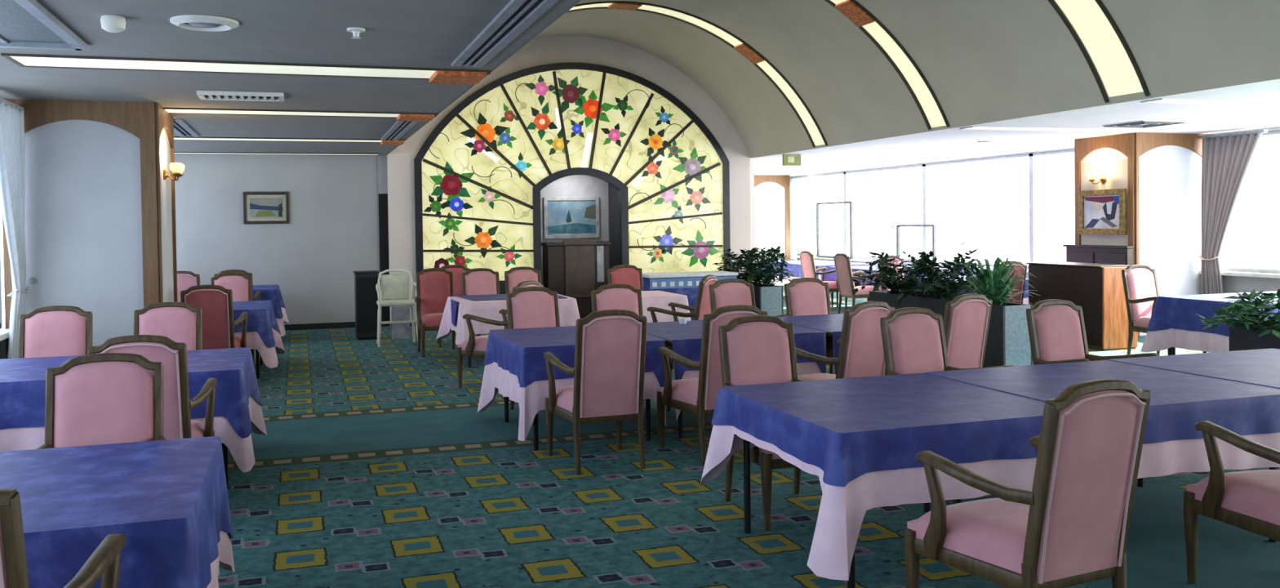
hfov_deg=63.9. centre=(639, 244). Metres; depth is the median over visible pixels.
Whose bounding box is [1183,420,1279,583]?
armchair
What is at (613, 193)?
wall
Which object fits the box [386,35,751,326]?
wall
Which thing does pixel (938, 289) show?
plant
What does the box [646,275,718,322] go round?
armchair
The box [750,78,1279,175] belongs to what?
ceiling
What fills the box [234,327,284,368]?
pink undercloth
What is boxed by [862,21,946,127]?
diffuser
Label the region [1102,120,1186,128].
ceiling vent
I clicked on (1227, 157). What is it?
window curtain
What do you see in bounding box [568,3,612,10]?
diffuser
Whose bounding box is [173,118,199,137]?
ceiling vent
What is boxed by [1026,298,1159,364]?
armchair
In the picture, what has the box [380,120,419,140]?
ceiling vent
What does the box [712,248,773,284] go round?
plant
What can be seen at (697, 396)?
armchair
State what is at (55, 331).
armchair
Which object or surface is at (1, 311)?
window
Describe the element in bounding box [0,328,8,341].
trim
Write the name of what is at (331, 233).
wall
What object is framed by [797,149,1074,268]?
window
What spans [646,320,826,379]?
blue overcloth
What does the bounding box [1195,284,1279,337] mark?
plant
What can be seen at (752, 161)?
wall
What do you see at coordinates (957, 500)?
dining table
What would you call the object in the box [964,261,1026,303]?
armchair
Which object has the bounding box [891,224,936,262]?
window
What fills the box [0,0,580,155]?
ceiling
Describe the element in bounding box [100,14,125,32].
smoke detector
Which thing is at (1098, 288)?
base cabinet
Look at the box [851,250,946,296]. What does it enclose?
plant
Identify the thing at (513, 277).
armchair
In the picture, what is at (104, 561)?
armchair
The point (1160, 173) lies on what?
pillar
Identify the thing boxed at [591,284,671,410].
armchair
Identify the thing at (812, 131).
diffuser
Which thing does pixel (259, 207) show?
framed landscape
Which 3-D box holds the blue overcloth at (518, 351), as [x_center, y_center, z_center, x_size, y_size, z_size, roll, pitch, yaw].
[-0.540,0.902,7.899,1.115,0.417,1.390,-1,1,-18]
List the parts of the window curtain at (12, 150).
rail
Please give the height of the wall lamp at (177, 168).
0.157 m
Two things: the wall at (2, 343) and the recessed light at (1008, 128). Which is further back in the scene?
the recessed light at (1008, 128)
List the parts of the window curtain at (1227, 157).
rail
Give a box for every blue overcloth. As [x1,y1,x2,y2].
[0,346,262,438]
[0,435,233,587]
[232,300,280,347]
[253,284,285,318]
[450,293,567,326]
[484,325,665,386]
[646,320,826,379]
[711,373,1044,486]
[758,259,877,279]
[777,313,844,374]
[825,265,975,285]
[902,275,1028,297]
[924,360,1279,444]
[1108,348,1279,388]
[1146,291,1279,336]
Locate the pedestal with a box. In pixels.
[353,270,378,340]
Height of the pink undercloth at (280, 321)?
0.644 m
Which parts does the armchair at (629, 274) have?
backrest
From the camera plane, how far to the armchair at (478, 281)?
12.83 m
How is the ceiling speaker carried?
attached to the ceiling at (955, 143)
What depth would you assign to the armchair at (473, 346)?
9.94 m
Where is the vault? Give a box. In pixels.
[386,0,1279,158]
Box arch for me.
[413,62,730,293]
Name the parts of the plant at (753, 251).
stem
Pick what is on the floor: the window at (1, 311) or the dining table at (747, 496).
the dining table at (747, 496)
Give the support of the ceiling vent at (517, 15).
in the ceiling at (416, 33)
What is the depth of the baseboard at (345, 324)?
15.98 m
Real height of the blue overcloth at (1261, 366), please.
0.192 m
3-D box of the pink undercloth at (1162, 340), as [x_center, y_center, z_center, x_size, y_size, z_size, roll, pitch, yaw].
[6.465,0.873,10.656,1.971,0.645,1.466,-1,1,-18]
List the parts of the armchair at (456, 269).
leg, backrest, frame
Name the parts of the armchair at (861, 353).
seat, armrest, frame, backrest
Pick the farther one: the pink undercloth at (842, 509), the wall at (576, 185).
the wall at (576, 185)
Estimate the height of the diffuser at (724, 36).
0.500 m
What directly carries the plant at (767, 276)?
on the planter at (769, 299)
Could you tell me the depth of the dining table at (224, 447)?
6.27 m
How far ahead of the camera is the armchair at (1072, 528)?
3.54 m
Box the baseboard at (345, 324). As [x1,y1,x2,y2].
[284,321,355,330]
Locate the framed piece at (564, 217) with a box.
[543,196,599,238]
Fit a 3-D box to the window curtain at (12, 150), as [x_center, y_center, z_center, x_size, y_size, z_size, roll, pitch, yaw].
[-5.068,0.155,8.261,0.161,2.600,0.892,-1,1,-18]
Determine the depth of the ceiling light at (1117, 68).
9.75 m
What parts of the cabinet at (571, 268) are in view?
panel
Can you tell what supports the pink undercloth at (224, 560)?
on the dining table
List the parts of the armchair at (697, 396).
leg, seat, armrest, seat frame, leg, backrest, frame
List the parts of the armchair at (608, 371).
leg, armrest, seat, leg, seat frame, frame, backrest, leg, leg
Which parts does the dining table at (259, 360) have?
leg, leg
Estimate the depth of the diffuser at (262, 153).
15.43 m
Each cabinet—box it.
[541,238,611,318]
[1026,261,1137,350]
[1062,244,1133,264]
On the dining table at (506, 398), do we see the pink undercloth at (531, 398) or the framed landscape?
the pink undercloth at (531, 398)
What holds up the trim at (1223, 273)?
attached to the wall at (1236, 283)
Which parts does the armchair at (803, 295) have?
frame, backrest, seat, leg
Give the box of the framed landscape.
[243,191,289,223]
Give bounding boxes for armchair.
[0,488,126,587]
[18,305,93,358]
[35,352,165,448]
[88,334,217,439]
[133,302,202,350]
[177,271,199,302]
[180,284,248,349]
[210,272,254,362]
[213,269,260,300]
[414,267,466,357]
[437,264,479,347]
[456,280,543,387]
[461,267,499,294]
[504,266,541,293]
[506,286,559,409]
[543,309,647,475]
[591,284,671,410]
[607,264,643,290]
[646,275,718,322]
[656,304,767,465]
[708,278,789,316]
[718,315,804,531]
[784,277,834,373]
[795,301,894,380]
[799,250,847,309]
[833,253,881,313]
[878,255,904,290]
[880,306,1013,504]
[904,378,1150,587]
[942,293,992,368]
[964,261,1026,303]
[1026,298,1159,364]
[1121,264,1207,355]
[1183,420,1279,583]
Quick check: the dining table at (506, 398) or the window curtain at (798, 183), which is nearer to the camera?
the dining table at (506, 398)
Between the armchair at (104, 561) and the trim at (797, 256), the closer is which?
the armchair at (104, 561)
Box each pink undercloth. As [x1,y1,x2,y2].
[0,394,266,472]
[206,528,235,587]
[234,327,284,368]
[275,306,288,336]
[435,293,580,345]
[477,361,666,440]
[641,290,690,322]
[646,333,821,419]
[700,425,1036,580]
[760,275,825,284]
[795,324,835,374]
[1022,297,1028,304]
[1137,431,1279,478]
[1140,328,1229,352]
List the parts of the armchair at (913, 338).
armrest, frame, backrest, armrest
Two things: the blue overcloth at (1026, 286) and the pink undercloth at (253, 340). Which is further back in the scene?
the blue overcloth at (1026, 286)
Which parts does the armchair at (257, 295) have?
armrest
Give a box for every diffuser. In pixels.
[9,56,435,78]
[165,109,399,116]
[173,137,382,142]
[173,152,377,155]
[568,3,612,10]
[637,4,742,46]
[756,60,825,145]
[830,0,846,4]
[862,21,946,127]
[1054,0,1143,97]
[1151,99,1279,106]
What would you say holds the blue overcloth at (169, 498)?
on the pink undercloth at (224, 560)
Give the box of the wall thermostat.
[28,276,36,284]
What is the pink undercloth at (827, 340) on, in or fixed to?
on the dining table at (828, 335)
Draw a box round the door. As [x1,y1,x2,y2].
[378,193,390,326]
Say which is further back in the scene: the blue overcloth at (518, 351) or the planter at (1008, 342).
the planter at (1008, 342)
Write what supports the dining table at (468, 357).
on the floor
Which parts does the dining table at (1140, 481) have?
leg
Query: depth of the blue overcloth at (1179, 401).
5.01 m
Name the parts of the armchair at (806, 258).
backrest, frame, armrest, armrest, seat, leg, seat frame, leg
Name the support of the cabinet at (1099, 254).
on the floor
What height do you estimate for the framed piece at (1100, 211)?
0.620 m
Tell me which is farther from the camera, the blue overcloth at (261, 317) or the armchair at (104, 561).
the blue overcloth at (261, 317)
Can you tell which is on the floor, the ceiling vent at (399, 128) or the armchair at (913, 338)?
the armchair at (913, 338)
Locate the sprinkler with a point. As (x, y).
(356, 31)
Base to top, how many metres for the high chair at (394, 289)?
1.003 m
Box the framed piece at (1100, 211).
[1078,188,1126,235]
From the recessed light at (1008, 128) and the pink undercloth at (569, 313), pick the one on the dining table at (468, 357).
the pink undercloth at (569, 313)
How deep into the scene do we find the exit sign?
17.13 m
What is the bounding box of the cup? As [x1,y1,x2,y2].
[678,317,687,324]
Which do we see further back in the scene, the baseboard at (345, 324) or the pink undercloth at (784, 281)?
the pink undercloth at (784, 281)
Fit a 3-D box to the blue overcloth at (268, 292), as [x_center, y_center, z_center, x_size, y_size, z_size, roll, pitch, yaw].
[-5.878,0.821,14.484,1.646,0.404,1.411,-1,1,-18]
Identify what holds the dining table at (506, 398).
on the floor
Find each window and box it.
[0,248,2,328]
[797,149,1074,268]
[813,200,853,258]
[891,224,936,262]
[1220,129,1279,273]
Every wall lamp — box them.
[164,162,184,180]
[1087,172,1106,183]
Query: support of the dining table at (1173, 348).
on the floor
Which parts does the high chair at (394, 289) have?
leg, armrest, leg, frame, seat, hanging panel, leg, armrest, leg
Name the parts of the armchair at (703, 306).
armrest, armrest, frame, backrest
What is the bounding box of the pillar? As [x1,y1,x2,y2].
[1074,132,1206,336]
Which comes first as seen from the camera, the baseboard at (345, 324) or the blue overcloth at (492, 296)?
the blue overcloth at (492, 296)
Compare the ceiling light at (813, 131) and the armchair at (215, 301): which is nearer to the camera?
the armchair at (215, 301)
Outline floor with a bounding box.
[217,285,1279,587]
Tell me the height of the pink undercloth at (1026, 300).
0.556 m
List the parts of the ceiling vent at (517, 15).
blade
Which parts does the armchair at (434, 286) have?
armrest, leg, leg, seat frame, seat, frame, backrest, leg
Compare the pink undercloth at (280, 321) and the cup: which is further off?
the pink undercloth at (280, 321)
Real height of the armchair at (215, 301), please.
1.049 m
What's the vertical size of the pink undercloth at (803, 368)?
0.582 m
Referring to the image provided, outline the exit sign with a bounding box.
[782,154,800,165]
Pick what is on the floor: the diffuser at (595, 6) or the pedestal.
the pedestal
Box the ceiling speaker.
[977,141,990,142]
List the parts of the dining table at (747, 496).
leg, leg, leg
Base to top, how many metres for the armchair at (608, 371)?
1.049 m
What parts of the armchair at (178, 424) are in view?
backrest, seat, armrest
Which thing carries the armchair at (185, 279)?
on the floor
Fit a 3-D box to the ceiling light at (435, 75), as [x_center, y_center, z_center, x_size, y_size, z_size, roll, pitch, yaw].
[-2.596,-1.200,7.094,3.060,0.047,0.488,-1,1,-18]
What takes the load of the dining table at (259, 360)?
on the floor
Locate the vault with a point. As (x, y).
(984, 61)
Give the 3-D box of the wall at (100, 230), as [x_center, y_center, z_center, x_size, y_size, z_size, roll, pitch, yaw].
[-4.958,0.109,9.377,1.210,2.700,1.180,-1,1,-18]
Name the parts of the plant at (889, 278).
stem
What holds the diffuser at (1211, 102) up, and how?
attached to the recessed light at (1162, 100)
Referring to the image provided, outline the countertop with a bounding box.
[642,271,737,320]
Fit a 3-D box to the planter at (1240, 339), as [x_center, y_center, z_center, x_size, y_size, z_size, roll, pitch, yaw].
[5.061,1.000,7.581,0.350,0.740,1.350,-1,1,-18]
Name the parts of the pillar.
cream panel, arched wood frame, arched wood frame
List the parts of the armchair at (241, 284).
backrest, frame, leg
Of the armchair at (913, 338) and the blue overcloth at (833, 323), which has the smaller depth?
the armchair at (913, 338)
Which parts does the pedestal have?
panel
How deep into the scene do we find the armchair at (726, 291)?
9.79 m
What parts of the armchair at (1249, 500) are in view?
leg, seat, seat frame, armrest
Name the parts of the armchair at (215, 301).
backrest, seat, armrest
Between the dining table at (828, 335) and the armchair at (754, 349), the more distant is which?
the dining table at (828, 335)
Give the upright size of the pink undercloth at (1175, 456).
0.330 m
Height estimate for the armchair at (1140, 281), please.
1.049 m
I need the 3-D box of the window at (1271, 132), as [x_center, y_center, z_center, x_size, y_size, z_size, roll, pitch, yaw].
[9.987,-0.439,7.468,0.100,1.817,13.970,-1,1,-18]
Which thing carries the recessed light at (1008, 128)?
in the ceiling at (955, 143)
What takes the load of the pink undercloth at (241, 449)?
on the dining table at (224, 447)
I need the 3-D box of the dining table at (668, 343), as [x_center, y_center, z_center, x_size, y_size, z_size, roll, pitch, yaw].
[0.627,1.046,8.281,1.248,0.731,1.268,-1,1,-18]
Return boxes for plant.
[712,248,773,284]
[732,245,796,286]
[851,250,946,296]
[895,240,986,306]
[941,255,1039,306]
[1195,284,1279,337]
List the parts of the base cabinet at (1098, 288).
panel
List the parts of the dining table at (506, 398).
leg, leg, leg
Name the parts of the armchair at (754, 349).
leg, frame, backrest, seat frame, leg, seat, leg, armrest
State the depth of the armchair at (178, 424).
5.40 m
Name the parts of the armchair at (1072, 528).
leg, seat, armrest, seat frame, leg, armrest, frame, backrest, leg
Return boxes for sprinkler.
[346,26,365,38]
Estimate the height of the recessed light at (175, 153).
0.016 m
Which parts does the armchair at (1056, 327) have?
frame, backrest, armrest, armrest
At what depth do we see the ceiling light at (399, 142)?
12.94 m
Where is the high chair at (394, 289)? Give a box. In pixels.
[375,268,417,346]
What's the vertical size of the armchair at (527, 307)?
1.049 m
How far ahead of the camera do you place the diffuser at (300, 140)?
12.92 m
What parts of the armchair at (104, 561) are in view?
backrest, frame, armrest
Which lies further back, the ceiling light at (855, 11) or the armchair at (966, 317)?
the ceiling light at (855, 11)
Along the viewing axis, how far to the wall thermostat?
8.71 m
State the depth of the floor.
5.82 m
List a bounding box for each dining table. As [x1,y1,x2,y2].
[222,443,228,488]
[255,349,262,378]
[467,355,471,368]
[504,396,650,449]
[647,333,682,437]
[743,439,930,587]
[826,332,832,339]
[835,291,838,306]
[955,466,1276,542]
[1137,466,1278,487]
[1171,346,1175,355]
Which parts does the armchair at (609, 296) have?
frame, backrest, leg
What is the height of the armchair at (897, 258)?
1.049 m
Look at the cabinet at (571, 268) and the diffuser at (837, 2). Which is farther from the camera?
the cabinet at (571, 268)
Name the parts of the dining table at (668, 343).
leg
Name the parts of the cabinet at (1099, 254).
door, door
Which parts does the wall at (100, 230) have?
arched wood frame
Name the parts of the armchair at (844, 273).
leg, backrest, frame, leg, seat frame, armrest, armrest, seat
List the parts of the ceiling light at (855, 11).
edge trim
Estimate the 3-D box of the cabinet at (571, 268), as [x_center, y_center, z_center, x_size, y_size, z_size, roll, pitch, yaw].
[-1.080,0.570,17.374,1.120,1.330,0.475,-1,1,-18]
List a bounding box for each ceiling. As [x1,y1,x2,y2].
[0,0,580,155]
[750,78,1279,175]
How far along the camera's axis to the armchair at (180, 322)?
7.63 m
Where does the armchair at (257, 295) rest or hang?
on the floor
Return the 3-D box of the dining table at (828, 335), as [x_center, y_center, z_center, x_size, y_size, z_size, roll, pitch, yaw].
[1.785,1.023,8.667,1.068,0.731,1.268,-1,1,-18]
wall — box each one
[0,338,5,359]
[2,98,177,358]
[173,154,379,324]
[377,155,387,193]
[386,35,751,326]
[540,174,609,284]
[608,182,619,268]
[750,159,755,281]
[754,174,791,285]
[790,175,807,255]
[795,126,1279,293]
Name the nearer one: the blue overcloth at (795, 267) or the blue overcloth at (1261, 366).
the blue overcloth at (1261, 366)
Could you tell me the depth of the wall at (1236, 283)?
13.58 m
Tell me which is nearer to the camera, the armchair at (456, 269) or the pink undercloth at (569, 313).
the pink undercloth at (569, 313)
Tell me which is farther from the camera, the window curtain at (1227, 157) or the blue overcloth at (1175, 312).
the window curtain at (1227, 157)
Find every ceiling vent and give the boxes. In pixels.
[0,0,87,50]
[169,14,239,31]
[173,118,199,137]
[196,90,284,102]
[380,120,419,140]
[451,0,559,67]
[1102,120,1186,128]
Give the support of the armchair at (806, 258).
on the floor
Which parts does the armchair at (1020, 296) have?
backrest, frame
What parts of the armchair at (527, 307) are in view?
leg, frame, backrest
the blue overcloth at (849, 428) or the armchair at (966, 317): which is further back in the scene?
the armchair at (966, 317)
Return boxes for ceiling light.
[0,53,490,84]
[163,106,437,121]
[173,136,404,145]
[435,0,950,129]
[477,0,1150,102]
[566,0,827,147]
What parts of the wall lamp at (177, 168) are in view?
wall plate, arm, lamp shade, lamp shade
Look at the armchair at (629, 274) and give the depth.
13.31 m
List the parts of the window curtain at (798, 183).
rail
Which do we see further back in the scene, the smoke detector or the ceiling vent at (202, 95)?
the ceiling vent at (202, 95)
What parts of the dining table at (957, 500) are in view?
leg, leg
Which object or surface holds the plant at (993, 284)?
in the planter at (1008, 342)
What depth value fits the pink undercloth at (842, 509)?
4.23 m
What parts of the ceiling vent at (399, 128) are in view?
blade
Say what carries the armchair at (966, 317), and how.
on the floor
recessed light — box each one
[173,151,378,155]
[959,126,1143,132]
[1140,97,1279,106]
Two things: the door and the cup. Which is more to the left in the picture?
the door
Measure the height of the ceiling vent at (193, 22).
0.030 m
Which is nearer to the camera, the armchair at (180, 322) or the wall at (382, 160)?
the armchair at (180, 322)
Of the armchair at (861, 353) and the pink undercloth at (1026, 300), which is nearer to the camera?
the armchair at (861, 353)
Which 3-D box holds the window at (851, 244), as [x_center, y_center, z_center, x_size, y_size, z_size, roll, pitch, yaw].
[4.398,-0.330,23.545,0.065,1.280,1.860,-1,1,-18]
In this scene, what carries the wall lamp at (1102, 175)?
attached to the pillar
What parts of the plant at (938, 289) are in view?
stem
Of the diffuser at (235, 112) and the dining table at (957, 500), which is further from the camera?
the diffuser at (235, 112)
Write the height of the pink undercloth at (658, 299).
0.508 m
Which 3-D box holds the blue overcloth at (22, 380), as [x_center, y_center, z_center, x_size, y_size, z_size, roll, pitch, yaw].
[-3.415,0.977,6.484,1.972,0.430,1.405,-1,1,-18]
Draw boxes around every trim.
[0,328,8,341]
[796,255,1028,271]
[1199,270,1279,278]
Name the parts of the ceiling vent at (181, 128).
blade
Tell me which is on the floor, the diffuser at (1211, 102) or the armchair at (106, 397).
the armchair at (106, 397)
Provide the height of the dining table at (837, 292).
0.731 m
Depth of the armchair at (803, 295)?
9.75 m
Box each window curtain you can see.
[0,97,31,358]
[790,174,810,260]
[1197,128,1267,293]
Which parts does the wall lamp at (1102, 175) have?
lamp shade, lamp shade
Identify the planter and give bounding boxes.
[752,283,783,315]
[869,290,1032,367]
[1229,324,1279,351]
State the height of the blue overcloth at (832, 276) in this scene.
0.338 m
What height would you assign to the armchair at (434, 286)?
1.049 m
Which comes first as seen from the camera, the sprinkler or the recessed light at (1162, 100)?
the sprinkler
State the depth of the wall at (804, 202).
25.60 m
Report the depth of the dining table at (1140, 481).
6.06 m
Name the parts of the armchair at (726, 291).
frame, backrest, armrest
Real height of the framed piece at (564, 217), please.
0.720 m
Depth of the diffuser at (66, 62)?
7.00 m
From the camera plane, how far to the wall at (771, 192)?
25.04 m
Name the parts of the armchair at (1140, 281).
leg, seat frame, frame, backrest, seat, armrest, leg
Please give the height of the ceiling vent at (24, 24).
0.035 m
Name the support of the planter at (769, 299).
on the floor
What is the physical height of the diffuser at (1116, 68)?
1.221 m
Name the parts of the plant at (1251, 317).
stem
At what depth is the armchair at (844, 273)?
16.81 m

